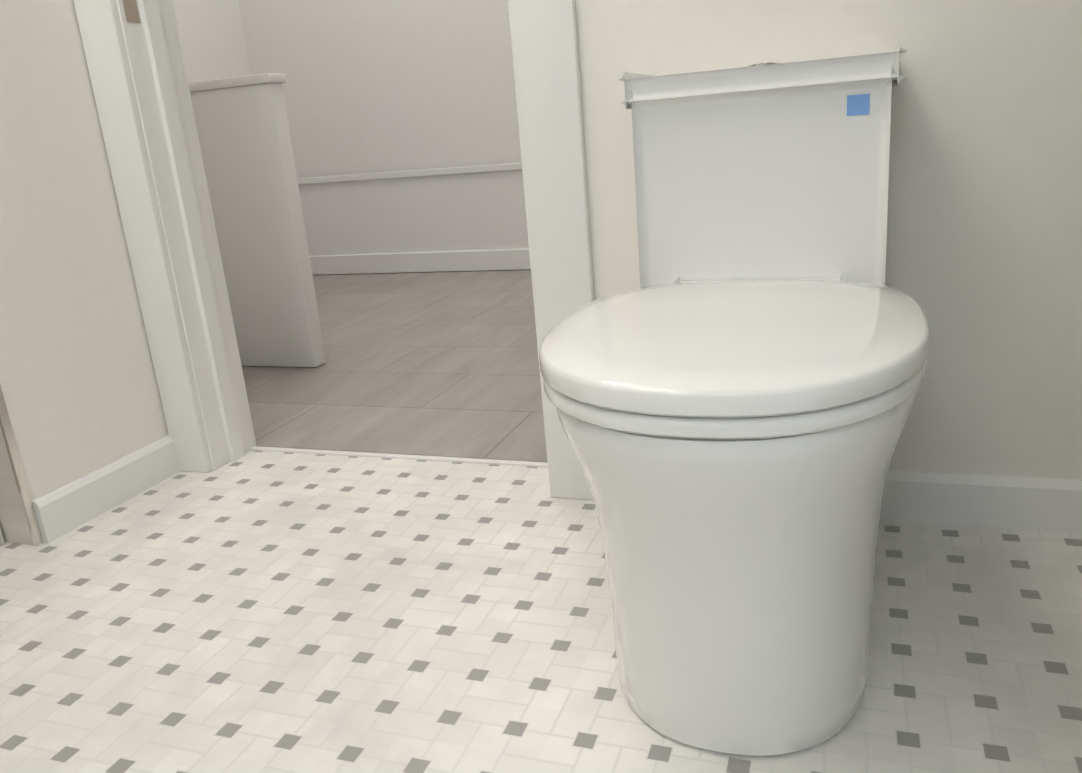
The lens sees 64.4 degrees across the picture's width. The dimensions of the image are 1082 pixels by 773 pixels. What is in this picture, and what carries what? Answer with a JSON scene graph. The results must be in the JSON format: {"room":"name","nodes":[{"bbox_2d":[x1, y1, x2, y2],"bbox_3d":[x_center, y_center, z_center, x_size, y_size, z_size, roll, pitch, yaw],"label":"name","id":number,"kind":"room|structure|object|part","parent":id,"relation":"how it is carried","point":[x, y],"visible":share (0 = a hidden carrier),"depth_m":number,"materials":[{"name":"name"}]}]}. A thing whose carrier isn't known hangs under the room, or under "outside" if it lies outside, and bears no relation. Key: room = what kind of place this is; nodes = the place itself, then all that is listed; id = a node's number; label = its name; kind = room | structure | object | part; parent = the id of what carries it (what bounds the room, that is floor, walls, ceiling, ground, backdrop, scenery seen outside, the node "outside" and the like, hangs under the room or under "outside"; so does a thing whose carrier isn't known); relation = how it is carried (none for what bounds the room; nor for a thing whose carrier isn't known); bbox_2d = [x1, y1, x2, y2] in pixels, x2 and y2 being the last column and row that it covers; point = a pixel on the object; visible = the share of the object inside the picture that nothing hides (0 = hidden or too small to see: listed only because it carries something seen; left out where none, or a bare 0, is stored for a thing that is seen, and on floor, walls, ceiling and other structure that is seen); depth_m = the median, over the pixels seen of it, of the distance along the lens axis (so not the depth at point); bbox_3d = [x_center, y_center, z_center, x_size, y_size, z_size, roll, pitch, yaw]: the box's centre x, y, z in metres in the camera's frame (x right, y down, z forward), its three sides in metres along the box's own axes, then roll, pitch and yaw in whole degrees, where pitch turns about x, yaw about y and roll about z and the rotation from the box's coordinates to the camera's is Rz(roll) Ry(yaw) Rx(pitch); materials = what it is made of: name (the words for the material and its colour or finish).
{"room":"bathroom","nodes":[
{"label":"bathroom","id":0,"kind":"room"},
{"bbox_2d":[0,0,168,500],"bbox_3d":[-1.390,-1.034,1.579,0.970,2.590,0.487,1,18,20],"label":"wall block","id":1,"kind":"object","parent":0,"point":[79,388],"visible":0.5,"depth_m":1.59,"materials":[{"name":"white paint"}]},
{"bbox_2d":[0,427,32,544],"bbox_3d":[-1.409,-0.958,1.333,0.828,2.589,0.012,1,18,20],"label":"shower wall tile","id":2,"kind":"structure","parent":1,"relation":"attached to","point":[14,527],"depth_m":1.55,"materials":[{"name":"white tile"}]},
{"bbox_2d":[0,386,43,546],"bbox_3d":[-1.018,-0.948,1.189,0.007,2.589,0.015,1,18,20],"label":"trim","id":3,"kind":"structure","parent":2,"relation":"attached to","point":[20,477],"depth_m":1.52,"materials":[{"name":"white wood"}]},
{"bbox_2d":[32,435,179,542],"bbox_3d":[-0.847,0.193,1.714,0.014,0.082,0.356,1,18,20],"label":"baseboard","id":4,"kind":"structure","parent":1,"relation":"attached to","point":[70,506],"depth_m":1.68,"materials":[{"name":"white wood"}]},
{"bbox_2d":[173,0,250,82],"bbox_3d":[-1.972,-1.825,3.133,0.120,3.300,2.381,1,18,20],"label":"wall","id":5,"kind":"structure","parent":0,"point":[212,39],"depth_m":4.09,"materials":[{"name":"paint"}]},
{"bbox_2d":[238,0,521,177],"bbox_3d":[-0.063,-2.162,3.711,3.300,3.300,0.120,1,18,20],"label":"wall","id":6,"kind":"structure","parent":0,"point":[372,86],"depth_m":4.13,"materials":[{"name":"paint"}]},
{"bbox_2d":[297,162,530,274],"bbox_3d":[0.025,-0.803,4.044,3.060,0.500,0.036,1,18,20],"label":"wainscoting","id":7,"kind":"structure","parent":6,"relation":"attached to","point":[465,218],"depth_m":4.26,"materials":[{"name":"white wood"}]},
{"bbox_2d":[242,270,546,462],"bbox_3d":[-0.306,-0.196,3.170,3.300,0.098,2.581,1,18,20],"label":"floor","id":8,"kind":"structure","parent":0,"point":[442,364],"depth_m":2.49,"materials":[{"name":"wood"}]},
{"bbox_2d":[188,73,325,366],"bbox_3d":[-1.055,-0.483,2.671,0.740,0.855,0.080,1,18,20],"label":"half wall","id":9,"kind":"structure","parent":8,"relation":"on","point":[243,131],"depth_m":2.56,"materials":[{"name":"white paint"}]},
{"bbox_2d":[0,450,1081,772],"bbox_3d":[-0.710,0.782,0.037,3.680,0.100,3.879,1,18,20],"label":"floor","id":10,"kind":"structure","parent":0,"point":[266,612],"depth_m":1.15,"materials":[{"name":"white tile"}]},
{"bbox_2d":[0,528,3,544],"bbox_3d":[-1.262,-0.450,0.873,0.158,1.860,1.007,1,18,20],"label":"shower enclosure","id":11,"kind":"object","parent":10,"relation":"on","point":[1,539],"visible":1,"depth_m":1.57,"materials":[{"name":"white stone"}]},
{"bbox_2d":[539,43,929,755],"bbox_3d":[0.244,-0.022,1.030,0.382,0.709,0.717,1,18,20],"label":"toilet","id":12,"kind":"object","parent":10,"relation":"on","point":[733,381],"visible":1,"depth_m":0.86,"materials":[{"name":"white ceramic"}]},
{"bbox_3d":[0.205,-0.053,0.923,0.382,0.056,0.518,1,18,20],"label":"seat","id":13,"kind":"part","parent":12,"relation":"part of","materials":[{"name":"white plastic"}]},
{"bbox_2d":[575,0,1081,479],"bbox_3d":[0.291,-1.048,1.151,2.480,2.590,0.130,1,18,20],"label":"wall","id":14,"kind":"structure","parent":0,"point":[983,269],"depth_m":1.24,"materials":[{"name":"white paint"}]},
{"bbox_2d":[73,0,594,499],"bbox_3d":[-0.407,-0.840,1.478,0.986,2.120,0.166,1,18,20],"label":"door frame","id":15,"kind":"structure","parent":14,"relation":"attached to","point":[547,70],"depth_m":1.67,"materials":[{"name":"white wood"}]},
{"bbox_2d":[880,470,1081,533],"bbox_3d":[0.768,0.179,1.302,1.390,0.082,0.014,1,18,20],"label":"baseboard","id":16,"kind":"structure","parent":14,"relation":"attached to","point":[1025,503],"depth_m":1.33,"materials":[{"name":"white"}]}
]}

